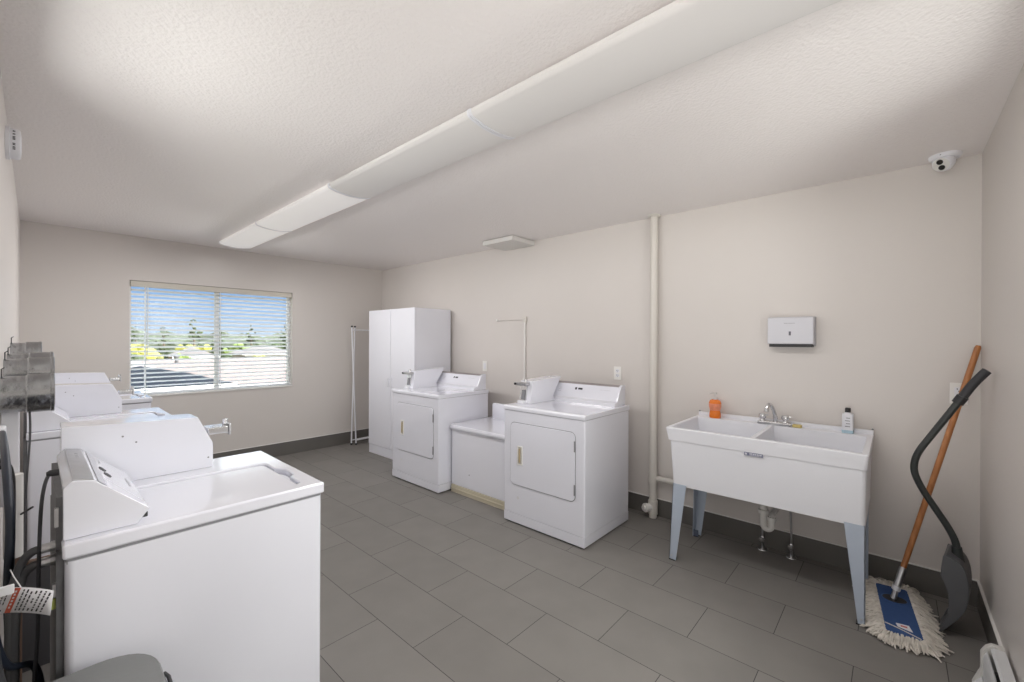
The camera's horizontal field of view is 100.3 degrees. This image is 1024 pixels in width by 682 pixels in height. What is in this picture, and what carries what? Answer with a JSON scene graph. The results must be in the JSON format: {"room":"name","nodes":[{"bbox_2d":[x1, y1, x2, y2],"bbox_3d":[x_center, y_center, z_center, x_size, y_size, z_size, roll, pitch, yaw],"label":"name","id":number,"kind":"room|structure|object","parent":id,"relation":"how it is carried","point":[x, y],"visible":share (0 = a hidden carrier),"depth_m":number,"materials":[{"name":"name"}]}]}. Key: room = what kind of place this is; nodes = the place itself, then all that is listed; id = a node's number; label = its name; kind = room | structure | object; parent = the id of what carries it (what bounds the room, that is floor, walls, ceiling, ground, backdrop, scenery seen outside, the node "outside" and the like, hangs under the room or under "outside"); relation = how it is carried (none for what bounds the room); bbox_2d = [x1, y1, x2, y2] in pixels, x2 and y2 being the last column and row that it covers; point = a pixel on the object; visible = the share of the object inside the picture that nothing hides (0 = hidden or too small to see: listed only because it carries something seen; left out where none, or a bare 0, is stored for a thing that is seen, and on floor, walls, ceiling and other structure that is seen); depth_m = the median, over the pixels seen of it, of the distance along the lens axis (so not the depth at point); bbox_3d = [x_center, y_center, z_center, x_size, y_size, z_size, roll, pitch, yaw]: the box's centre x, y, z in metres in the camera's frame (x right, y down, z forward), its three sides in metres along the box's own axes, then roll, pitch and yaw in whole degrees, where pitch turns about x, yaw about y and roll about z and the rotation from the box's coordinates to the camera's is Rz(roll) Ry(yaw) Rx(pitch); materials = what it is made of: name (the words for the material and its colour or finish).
{"room":"laundry","nodes":[
{"label":"laundry","id":0,"kind":"room"},
{"bbox_2d":[0,71,19,641],"bbox_3d":[-2.058,0.193,1.631,6.203,2.431,0.140,0,0,42],"label":"wall","id":1,"kind":"structure","parent":0,"point":[9,211],"depth_m":1.97,"materials":[{"name":"paint"}]},
{"bbox_2d":[0,460,3,506],"bbox_3d":[-1.607,0.455,1.374,0.034,0.147,0.041,0,0,29],"label":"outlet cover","id":2,"kind":"object","parent":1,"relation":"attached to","point":[1,487],"depth_m":1.41,"materials":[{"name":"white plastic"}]},
{"bbox_2d":[0,425,6,430],"bbox_3d":[-1.594,0.276,1.367,0.065,0.020,0.041,0,0,29],"label":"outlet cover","id":3,"kind":"object","parent":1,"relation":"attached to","point":[4,427],"depth_m":1.43,"materials":[{"name":"white plastic"}]},
{"bbox_2d":[1,412,19,472],"label":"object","id":4,"kind":"structure","parent":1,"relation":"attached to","point":[10,421],"depth_m":1.68,"materials":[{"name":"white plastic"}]},
{"bbox_2d":[5,125,21,159],"bbox_3d":[-2.221,-0.878,1.906,0.144,0.144,0.046,0,0,42],"label":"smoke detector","id":5,"kind":"object","parent":1,"relation":"attached to","point":[13,140],"visible":1,"depth_m":1.87,"materials":[{"name":"white plastic"}]},
{"bbox_2d":[11,465,15,520],"bbox_3d":[-1.502,0.460,1.315,0.042,0.159,0.041,0,0,29],"label":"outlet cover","id":6,"kind":"object","parent":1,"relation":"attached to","point":[13,473],"depth_m":1.41,"materials":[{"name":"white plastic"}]},
{"bbox_2d":[10,337,41,353],"bbox_3d":[-2.642,0.059,2.326,0.140,0.168,0.114,0,0,42],"label":"duct","id":7,"kind":"object","parent":1,"relation":"attached to","point":[27,347],"visible":0.53,"depth_m":2.29,"materials":[{"name":"grey metal"}]},
{"bbox_2d":[0,367,54,412],"bbox_3d":[-1.889,0.190,1.669,0.154,0.182,0.142,0,0,42],"label":"duct","id":8,"kind":"object","parent":1,"relation":"attached to","point":[30,392],"visible":1,"depth_m":1.63,"materials":[{"name":"grey metal"}]},
{"bbox_2d":[23,412,31,553],"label":"hose","id":9,"kind":"object","parent":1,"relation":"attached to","point":[30,425],"depth_m":1.73,"materials":[{"name":"white plastic"}]},
{"bbox_2d":[3,351,54,375],"bbox_3d":[-2.096,0.128,1.858,0.146,0.174,0.146,0,0,42],"label":"duct","id":10,"kind":"object","parent":1,"relation":"attached to","point":[31,365],"visible":0.47,"depth_m":1.82,"materials":[{"name":"grey metal"}]},
{"bbox_2d":[6,346,53,358],"bbox_3d":[-2.333,0.111,2.073,0.144,0.172,0.150,0,0,42],"label":"duct","id":11,"kind":"object","parent":1,"relation":"attached to","point":[31,354],"visible":0.28,"depth_m":2.04,"materials":[{"name":"grey metal"}]},
{"bbox_2d":[20,220,381,472],"bbox_3d":[-3.109,0.183,5.000,0.140,2.431,3.473,0,0,42],"label":"wall","id":12,"kind":"structure","parent":0,"point":[75,282],"depth_m":4.72,"materials":[{"name":"paint"}]},
{"bbox_2d":[129,286,291,396],"bbox_3d":[-3.281,-0.018,4.788,0.139,1.158,1.519,0,0,42],"label":"window","id":13,"kind":"structure","parent":12,"relation":"in","point":[215,344],"depth_m":4.78,"materials":[{"name":"white plastic"}]},
{"bbox_2d":[130,280,291,394],"bbox_3d":[-3.260,-0.028,4.770,0.070,1.132,1.503,0,0,42],"label":"window blind","id":14,"kind":"object","parent":13,"relation":"attached to","point":[144,284],"visible":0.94,"depth_m":4.68,"materials":[{"name":"beige plastic"}]},
{"bbox_2d":[213,428,368,458],"bbox_3d":[-3.057,1.317,4.952,0.011,0.164,3.473,0,0,42],"label":"baseboard","id":15,"kind":"structure","parent":12,"relation":"attached to","point":[311,443],"depth_m":5.40,"materials":[{"name":"tile"}]},
{"bbox_2d":[22,440,987,681],"bbox_3d":[-0.858,1.462,2.978,6.203,0.100,3.753,0,0,42],"label":"floor","id":16,"kind":"structure","parent":0,"point":[418,583],"depth_m":2.29,"materials":[{"name":"tile"}]},
{"bbox_2d":[3,472,33,681],"bbox_3d":[-1.915,0.964,1.669,0.103,0.890,0.051,0,0,-14],"label":"standpipe","id":17,"kind":"object","parent":16,"relation":"on","point":[19,476],"visible":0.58,"depth_m":1.66,"materials":[{"name":"plastic"}]},
{"bbox_2d":[22,555,49,672],"bbox_3d":[-1.966,1.175,1.950,0.028,0.466,0.438,0,0,42],"label":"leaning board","id":18,"kind":"object","parent":16,"relation":"on","point":[28,619],"visible":0.02,"depth_m":1.84,"materials":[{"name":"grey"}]},
{"bbox_2d":[23,383,170,559],"bbox_3d":[-2.539,0.837,2.649,0.630,1.136,0.637,0,0,42],"label":"washing machine","id":19,"kind":"object","parent":16,"relation":"on","point":[74,402],"visible":0.33,"depth_m":2.29,"materials":[{"name":"white metal"}]},
{"bbox_2d":[26,407,170,440],"bbox_3d":[-2.535,0.497,2.651,0.630,0.037,0.628,0,0,42],"label":"countertop","id":20,"kind":"structure","parent":19,"relation":"on","point":[157,411],"depth_m":2.71,"materials":[{"name":"white metal"}]},
{"bbox_2d":[55,372,152,409],"bbox_3d":[-3.478,0.831,3.578,0.630,1.136,0.637,0,0,42],"label":"washing machine","id":21,"kind":"object","parent":16,"relation":"on","point":[139,400],"visible":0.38,"depth_m":3.61,"materials":[{"name":"white metal"}]},
{"bbox_2d":[119,391,152,403],"bbox_3d":[-3.474,0.492,3.581,0.630,0.037,0.628,0,0,42],"label":"countertop","id":22,"kind":"structure","parent":21,"relation":"on","point":[143,397],"depth_m":3.57,"materials":[{"name":"white metal"}]},
{"bbox_2d":[52,654,172,681],"bbox_3d":[-0.840,1.094,0.847,0.483,0.642,0.283,0,0,42],"label":"waste bin","id":23,"kind":"object","parent":16,"relation":"on","point":[130,667],"visible":1,"depth_m":1.00,"materials":[{"name":"black plastic"}]},
{"bbox_2d":[4,414,323,681],"bbox_3d":[-1.128,0.845,1.424,0.630,1.136,0.725,0,0,42],"label":"washing machine","id":24,"kind":"object","parent":16,"relation":"on","point":[178,555],"visible":0.91,"depth_m":1.26,"materials":[{"name":"white metal"}]},
{"bbox_2d":[0,652,6,681],"bbox_3d":[-1.210,0.828,1.047,0.061,0.829,0.419,0,0,-43],"label":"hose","id":25,"kind":"object","parent":24,"relation":"attached to","point":[2,675],"visible":1,"depth_m":0.91,"materials":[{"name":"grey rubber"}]},
{"bbox_2d":[0,430,15,622],"bbox_3d":[-1.405,0.820,1.196,0.520,1.073,0.039,0,0,39],"label":"hose","id":26,"kind":"object","parent":24,"relation":"attached to","point":[7,481],"visible":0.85,"depth_m":1.04,"materials":[{"name":"black rubber"}]},
{"bbox_2d":[0,637,44,681],"bbox_3d":[-1.207,0.794,1.049,0.083,0.804,0.218,0,0,-43],"label":"supply hose","id":27,"kind":"object","parent":24,"relation":"attached to","point":[7,664],"visible":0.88,"depth_m":1.02,"materials":[{"name":"black rubber"}]},
{"bbox_2d":[0,569,53,615],"bbox_3d":[-1.119,0.576,0.954,0.153,0.084,0.070,0,0,16],"label":"tag","id":28,"kind":"object","parent":27,"relation":"hanging from","point":[13,599],"visible":1,"depth_m":0.95,"materials":[{"name":"white paper"}]},
{"bbox_2d":[61,451,323,559],"bbox_3d":[-1.094,0.505,1.460,0.630,0.037,0.628,0,0,42],"label":"countertop","id":29,"kind":"structure","parent":24,"relation":"on","point":[306,485],"depth_m":1.31,"materials":[{"name":"white metal"}]},
{"bbox_2d":[350,326,368,444],"bbox_3d":[-2.002,0.598,5.926,0.075,1.607,0.516,0,0,42],"label":"drying rack","id":30,"kind":"object","parent":16,"relation":"on","point":[352,329],"visible":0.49,"depth_m":5.77,"materials":[{"name":"white metal"}]},
{"bbox_2d":[369,307,450,459],"bbox_3d":[-1.287,0.514,5.280,0.972,1.784,0.546,0,0,42],"label":"storage cabinet","id":31,"kind":"object","parent":16,"relation":"on","point":[401,340],"visible":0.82,"depth_m":5.08,"materials":[{"name":"white paint"}]},
{"bbox_2d":[392,367,488,492],"bbox_3d":[-0.749,0.850,4.418,0.772,1.119,0.661,0,0,42],"label":"dryer","id":32,"kind":"object","parent":16,"relation":"on","point":[433,399],"visible":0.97,"depth_m":4.18,"materials":[{"name":"white metal"}]},
{"bbox_2d":[392,386,488,398],"bbox_3d":[-0.744,0.515,4.422,0.772,0.035,0.651,0,0,42],"label":"countertop","id":33,"kind":"structure","parent":32,"relation":"on","point":[436,392],"depth_m":4.23,"materials":[{"name":"white metal"}]},
{"bbox_2d":[450,403,504,509],"bbox_3d":[-0.089,1.018,3.976,0.783,0.790,0.616,0,0,42],"label":"washing machine","id":34,"kind":"object","parent":16,"relation":"on","point":[478,445],"visible":0.47,"depth_m":3.80,"materials":[{"name":"white paint"}]},
{"bbox_2d":[450,417,504,440],"bbox_3d":[-0.088,0.807,3.975,0.783,0.049,0.616,0,0,42],"label":"countertop","id":35,"kind":"structure","parent":34,"relation":"on","point":[487,427],"depth_m":3.91,"materials":[{"name":"white metal"}]},
{"bbox_2d":[504,375,628,547],"bbox_3d":[0.424,0.857,3.372,0.752,1.119,0.661,0,0,42],"label":"dryer","id":36,"kind":"object","parent":16,"relation":"on","point":[566,442],"visible":1,"depth_m":3.14,"materials":[{"name":"white metal"}]},
{"bbox_2d":[504,400,628,420],"bbox_3d":[0.429,0.522,3.375,0.752,0.035,0.651,0,0,42],"label":"dryer top","id":37,"kind":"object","parent":36,"relation":"on","point":[556,408],"depth_m":3.20,"materials":[{"name":"white metal"}]},
{"bbox_2d":[757,528,767,550],"bbox_3d":[1.715,1.168,2.926,0.064,0.510,0.064,0,0,42],"label":"shutoff valve","id":38,"kind":"object","parent":16,"relation":"on","point":[762,538],"visible":0.44,"depth_m":2.92,"materials":[{"name":"silver metal"}]},
{"bbox_2d":[666,410,873,624],"bbox_3d":[1.585,0.974,2.673,1.014,0.898,0.644,0,0,42],"label":"sink","id":39,"kind":"object","parent":16,"relation":"on","point":[822,471],"visible":0.98,"depth_m":2.46,"materials":[{"name":"white plastic"}]},
{"bbox_2d":[709,392,720,418],"bbox_3d":[1.472,0.465,3.099,0.084,0.185,0.068,0,0,42],"label":"soap bottle","id":40,"kind":"object","parent":39,"relation":"on","point":[714,404],"visible":1,"depth_m":3.08,"materials":[{"name":"orange plastic"}]},
{"bbox_2d":[758,504,779,531],"bbox_3d":[1.685,1.065,2.772,0.099,0.254,0.340,0,0,42],"label":"trap","id":41,"kind":"object","parent":39,"relation":"attached to","point":[763,511],"visible":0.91,"depth_m":2.66,"materials":[{"name":"plastic"}]},
{"bbox_2d":[757,403,791,426],"bbox_3d":[1.734,0.484,2.832,0.195,0.150,0.106,0,0,42],"label":"sink faucet","id":42,"kind":"object","parent":39,"relation":"on","point":[762,416],"visible":1,"depth_m":2.83,"materials":[{"name":"silver metal"}]},
{"bbox_2d":[792,424,801,427],"bbox_3d":[1.847,0.550,2.769,0.052,0.018,0.040,0,0,42],"label":"sponge","id":43,"kind":"object","parent":39,"relation":"on","point":[793,425],"visible":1,"depth_m":2.75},
{"bbox_2d":[842,407,853,433],"bbox_3d":[2.051,0.484,2.612,0.057,0.152,0.050,0,0,42],"label":"lotion bottle","id":44,"kind":"object","parent":39,"relation":"on","point":[847,416],"visible":1,"depth_m":2.60,"materials":[{"name":"white plastic"}]},
{"bbox_2d":[786,511,796,559],"bbox_3d":[1.836,1.168,2.813,0.072,0.511,0.065,0,0,-11],"label":"shutoff valve","id":45,"kind":"object","parent":16,"relation":"on","point":[790,546],"visible":0.62,"depth_m":2.81,"materials":[{"name":"silver metal"}]},
{"bbox_2d":[852,345,980,662],"bbox_3d":[2.072,0.722,2.198,0.516,1.403,0.741,0,0,42],"label":"mop","id":46,"kind":"object","parent":16,"relation":"on","point":[895,613],"visible":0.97,"depth_m":2.22,"materials":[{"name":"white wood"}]},
{"bbox_2d":[893,566,906,587],"bbox_3d":[2.080,1.270,2.295,0.064,0.123,0.033,0,0,5],"label":"socket","id":47,"kind":"object","parent":46,"relation":"attached to","point":[902,570],"depth_m":2.28,"materials":[{"name":"metal"}]},
{"bbox_2d":[910,368,990,631],"bbox_3d":[2.154,0.775,2.116,0.272,1.298,0.195,0,0,42],"label":"snow shovel","id":48,"kind":"object","parent":16,"relation":"on","point":[956,574],"visible":1,"depth_m":2.06,"materials":[{"name":"grey plastic"}]},
{"bbox_2d":[951,545,965,562],"bbox_3d":[2.187,1.066,2.092,0.055,0.120,0.048,0,0,42],"label":"socket","id":49,"kind":"object","parent":48,"relation":"attached to","point":[956,550],"depth_m":2.08,"materials":[{"name":"grey plastic"}]},
{"bbox_2d":[0,0,1023,270],"bbox_3d":[-0.846,-1.079,2.974,6.203,0.120,3.753,0,0,42],"label":"ceiling","id":50,"kind":"structure","parent":0,"point":[197,122],"depth_m":1.89,"materials":[{"name":"white paint"}]},
{"bbox_2d":[219,222,287,248],"bbox_3d":[-2.465,-0.994,4.074,1.078,0.067,0.294,0,0,42],"label":"ceiling light","id":51,"kind":"object","parent":50,"relation":"attached to","point":[252,235],"visible":0.91,"depth_m":4.01,"materials":[{"name":"white paint"}]},
{"bbox_2d":[256,184,366,231],"bbox_3d":[-1.565,-0.989,3.266,1.338,0.067,0.294,0,0,42],"label":"ceiling light","id":52,"kind":"object","parent":50,"relation":"attached to","point":[324,201],"visible":0.92,"depth_m":3.15,"materials":[{"name":"white paint"}]},
{"bbox_2d":[328,109,511,198],"bbox_3d":[-0.576,-0.984,2.380,1.313,0.067,0.294,0,0,42],"label":"ceiling light","id":53,"kind":"object","parent":50,"relation":"attached to","point":[460,137],"visible":0.89,"depth_m":2.23,"materials":[{"name":"white paint"}]},
{"bbox_2d":[483,235,534,250],"bbox_3d":[-0.035,-0.993,4.343,0.410,0.050,0.336,0,0,42],"label":"exhaust fan cover","id":54,"kind":"object","parent":50,"relation":"attached to","point":[511,242],"visible":1,"depth_m":4.28,"materials":[{"name":"white paint"}]},
{"bbox_2d":[469,0,841,138],"bbox_3d":[0.399,-0.978,1.505,1.303,0.067,0.294,0,0,42],"label":"ceiling light","id":55,"kind":"object","parent":50,"relation":"attached to","point":[682,33],"visible":1,"depth_m":1.43,"materials":[{"name":"white paint"}]},
{"bbox_2d":[928,150,962,171],"bbox_3d":[2.343,-0.965,2.313,0.132,0.095,0.132,0,0,42],"label":"security camera","id":56,"kind":"object","parent":50,"relation":"attached to","point":[943,161],"visible":1,"depth_m":2.28,"materials":[{"name":"white plastic"}]},
{"bbox_2d":[382,154,981,579],"bbox_3d":[0.354,0.199,4.321,6.203,2.431,0.140,0,0,42],"label":"wall","id":57,"kind":"structure","parent":0,"point":[887,266],"depth_m":2.92,"materials":[{"name":"paint"}]},
{"bbox_2d":[483,361,486,370],"bbox_3d":[-0.306,0.281,4.812,0.070,0.116,0.010,0,0,42],"label":"light switch","id":58,"kind":"object","parent":57,"relation":"attached to","point":[484,362],"visible":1,"depth_m":4.81,"materials":[{"name":"white plastic"}]},
{"bbox_2d":[496,317,526,379],"bbox_3d":[-0.014,0.107,4.536,0.428,0.712,0.030,0,0,42],"label":"conduit","id":59,"kind":"object","parent":57,"relation":"attached to","point":[524,319],"visible":0.84,"depth_m":4.40,"materials":[{"name":"white"}]},
{"bbox_2d":[614,366,620,379],"bbox_3d":[0.917,0.279,3.715,0.070,0.116,0.009,0,0,42],"label":"power outlet","id":60,"kind":"object","parent":57,"relation":"attached to","point":[617,370],"visible":1,"depth_m":3.71,"materials":[{"name":"white plastic"}]},
{"bbox_2d":[642,214,734,518],"bbox_3d":[1.371,0.206,3.212,0.790,2.430,0.143,0,0,42],"label":"stack","id":61,"kind":"object","parent":57,"relation":"attached to","point":[651,507],"visible":0.93,"depth_m":3.42,"materials":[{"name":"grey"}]},
{"bbox_2d":[768,316,815,346],"bbox_3d":[1.845,-0.059,2.824,0.259,0.198,0.096,0,0,42],"label":"dispenser","id":62,"kind":"object","parent":57,"relation":"attached to","point":[782,331],"visible":1,"depth_m":2.78,"materials":[{"name":"grey plastic"}]},
{"bbox_2d":[769,344,813,346],"bbox_3d":[1.848,0.029,2.829,0.240,0.022,0.080,0,0,42],"label":"tray","id":63,"kind":"object","parent":62,"relation":"on","point":[770,345],"depth_m":2.79,"materials":[{"name":"black plastic"}]},
{"bbox_2d":[628,490,979,606],"bbox_3d":[0.303,1.343,4.262,5.911,0.144,0.011,0,0,42],"label":"baseboard","id":64,"kind":"structure","parent":57,"relation":"attached to","point":[919,577],"depth_m":2.79,"materials":[{"name":"rubber"}]},
{"bbox_2d":[950,383,967,404],"bbox_3d":[2.447,0.288,2.342,0.070,0.116,0.009,0,0,42],"label":"power outlet","id":65,"kind":"object","parent":57,"relation":"attached to","point":[954,387],"visible":0.48,"depth_m":2.35,"materials":[{"name":"white plastic"}]},
{"bbox_2d":[954,387,959,396],"bbox_3d":[2.446,0.288,2.341,0.034,0.068,0.004,0,0,42],"label":"receptacle","id":66,"kind":"object","parent":65,"relation":"attached to","point":[956,389],"depth_m":2.34,"materials":[{"name":"white plastic"}]},
{"bbox_2d":[980,64,1023,681],"bbox_3d":[1.405,0.209,0.952,0.140,2.431,3.473,0,0,42],"label":"wall","id":67,"kind":"structure","parent":0,"point":[1002,270],"depth_m":1.79,"materials":[{"name":"paint"}]},
{"bbox_2d":[977,581,1002,646],"bbox_3d":[1.343,1.352,1.003,0.011,0.144,3.451,0,0,42],"label":"baseboard","id":68,"kind":"structure","parent":67,"relation":"attached to","point":[990,629],"depth_m":2.06,"materials":[{"name":"tile"}]},
{"bbox_2d":[972,643,1015,681],"bbox_3d":[1.419,1.323,1.171,0.098,0.202,1.543,0,0,42],"label":"baseboard heater","id":69,"kind":"object","parent":67,"relation":"attached to","point":[995,666],"visible":1,"depth_m":1.68,"materials":[{"name":"white metal"}]},
{"label":"outside","id":70,"kind":"structure","parent":0,"visible":0},
{"bbox_3d":[-112.385,3.918,194.848,412.500,0.200,380.000,0,0,42],"label":"ground","id":71,"kind":"structure","parent":70,"visible":0},
{"bbox_2d":[131,353,143,359],"bbox_3d":[-35.096,2.738,39.573,2.726,3.347,2.597,0,0,-19],"label":"tree","id":72,"kind":"object","parent":71,"relation":"on","point":[132,358],"visible":0.02,"depth_m":39.55,"materials":[{"name":"green plant"}]},
{"bbox_2d":[131,326,143,344],"bbox_3d":[-50.377,1.078,57.472,2.058,6.468,2.273,0,0,42],"label":"tree","id":73,"kind":"object","parent":71,"relation":"on","point":[135,326],"visible":0.22,"depth_m":57.12,"materials":[{"name":"green plant"}]},
{"bbox_2d":[131,344,155,358],"bbox_3d":[-39.042,2.315,43.930,3.324,4.142,3.356,0,0,29],"label":"tree","id":74,"kind":"object","parent":71,"relation":"on","point":[132,349],"visible":0.11,"depth_m":44.20,"materials":[{"name":"yellow plant"}]},
{"bbox_2d":[131,344,163,358],"bbox_3d":[-43.998,2.264,50.517,3.915,4.179,4.216,0,0,42],"label":"tree","id":75,"kind":"object","parent":71,"relation":"on","point":[149,349],"visible":0.09,"depth_m":50.34,"materials":[{"name":"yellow plant"}]},
{"bbox_2d":[131,361,165,369],"bbox_3d":[-17.299,2.689,19.206,11.220,3.650,3.100,0,0,42],"label":"house","id":76,"kind":"structure","parent":71,"relation":"on","point":[131,361],"depth_m":16.49,"materials":[{"name":"grey"}]},
{"bbox_2d":[154,327,172,358],"bbox_3d":[-49.045,1.022,60.554,2.394,6.581,3.204,0,0,42],"label":"tree","id":77,"kind":"object","parent":71,"relation":"on","point":[163,336],"visible":0.38,"depth_m":60.15,"materials":[{"name":"green plant"}]},
{"bbox_2d":[131,366,237,392],"bbox_3d":[-10.024,2.647,11.740,5.220,3.820,2.900,0,0,42],"label":"carport","id":78,"kind":"object","parent":71,"relation":"on","point":[148,370],"visible":0.14,"depth_m":10.57,"materials":[{"name":"grey"}]},
{"bbox_2d":[167,348,219,358],"bbox_3d":[-36.076,2.535,48.142,4.820,3.700,4.300,0,0,42],"label":"house","id":79,"kind":"structure","parent":71,"relation":"on","point":[204,352],"depth_m":47.26,"materials":[{"name":"white"}]},
{"bbox_2d":[183,319,203,345],"bbox_3d":[-46.306,0.322,61.984,2.765,8.001,2.890,0,0,-32],"label":"tree","id":80,"kind":"object","parent":71,"relation":"on","point":[194,328],"visible":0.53,"depth_m":61.87,"materials":[{"name":"green plant"}]},
{"bbox_2d":[175,344,211,351],"bbox_3d":[-40.819,2.362,54.743,3.628,3.997,4.061,0,0,8],"label":"tree","id":81,"kind":"object","parent":71,"relation":"on","point":[206,348],"visible":0.04,"depth_m":54.92,"materials":[{"name":"yellow plant"}]},
{"bbox_2d":[131,327,285,352],"bbox_3d":[-64.895,1.731,114.984,55.602,9.721,84.009,0,0,42],"label":"woods","id":82,"kind":"object","parent":71,"relation":"on","point":[152,336],"visible":0.13,"depth_m":85.08,"materials":[{"name":"green plant"}]},
{"bbox_2d":[132,356,286,385],"bbox_3d":[-16.636,2.837,31.642,30.000,3.320,16.100,0,0,42],"label":"apartment building","id":83,"kind":"structure","parent":71,"relation":"on","point":[175,357],"depth_m":27.89,"materials":[{"name":"grey"}]},
{"bbox_2d":[173,356,179,362],"bbox_3d":[-26.063,1.443,33.227,0.380,0.620,0.400,0,0,42],"label":"roof vent","id":84,"kind":"object","parent":83,"relation":"attached to","point":[176,357],"depth_m":33.13,"materials":[{"name":"grey"}]},
{"bbox_2d":[211,324,224,357],"bbox_3d":[-44.816,0.897,65.397,2.397,6.852,2.307,0,0,-32],"label":"tree","id":85,"kind":"object","parent":71,"relation":"on","point":[222,348],"visible":0.21,"depth_m":64.98,"materials":[{"name":"green plant"}]},
{"bbox_2d":[222,343,249,353],"bbox_3d":[-37.477,2.308,58.634,3.912,4.123,3.936,0,0,42],"label":"tree","id":86,"kind":"object","parent":71,"relation":"on","point":[239,344],"visible":0.16,"depth_m":57.85,"materials":[{"name":"green plant"}]},
{"bbox_2d":[244,325,258,345],"bbox_3d":[-41.240,0.881,67.765,2.623,6.909,3.029,0,0,24],"label":"tree","id":87,"kind":"object","parent":71,"relation":"on","point":[245,344],"visible":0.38,"depth_m":67.55,"materials":[{"name":"green plant"}]},
{"bbox_2d":[229,345,285,356],"bbox_3d":[-31.439,2.446,54.059,5.820,3.900,6.300,0,0,42],"label":"house","id":88,"kind":"structure","parent":71,"relation":"on","point":[277,351],"depth_m":52.53,"materials":[{"name":"grey"}]},
{"bbox_2d":[272,343,285,348],"bbox_3d":[-33.695,2.245,62.796,3.981,4.267,4.370,0,0,9],"label":"tree","id":89,"kind":"object","parent":71,"relation":"on","point":[273,343],"visible":0.11,"depth_m":61.90,"materials":[{"name":"green plant"}]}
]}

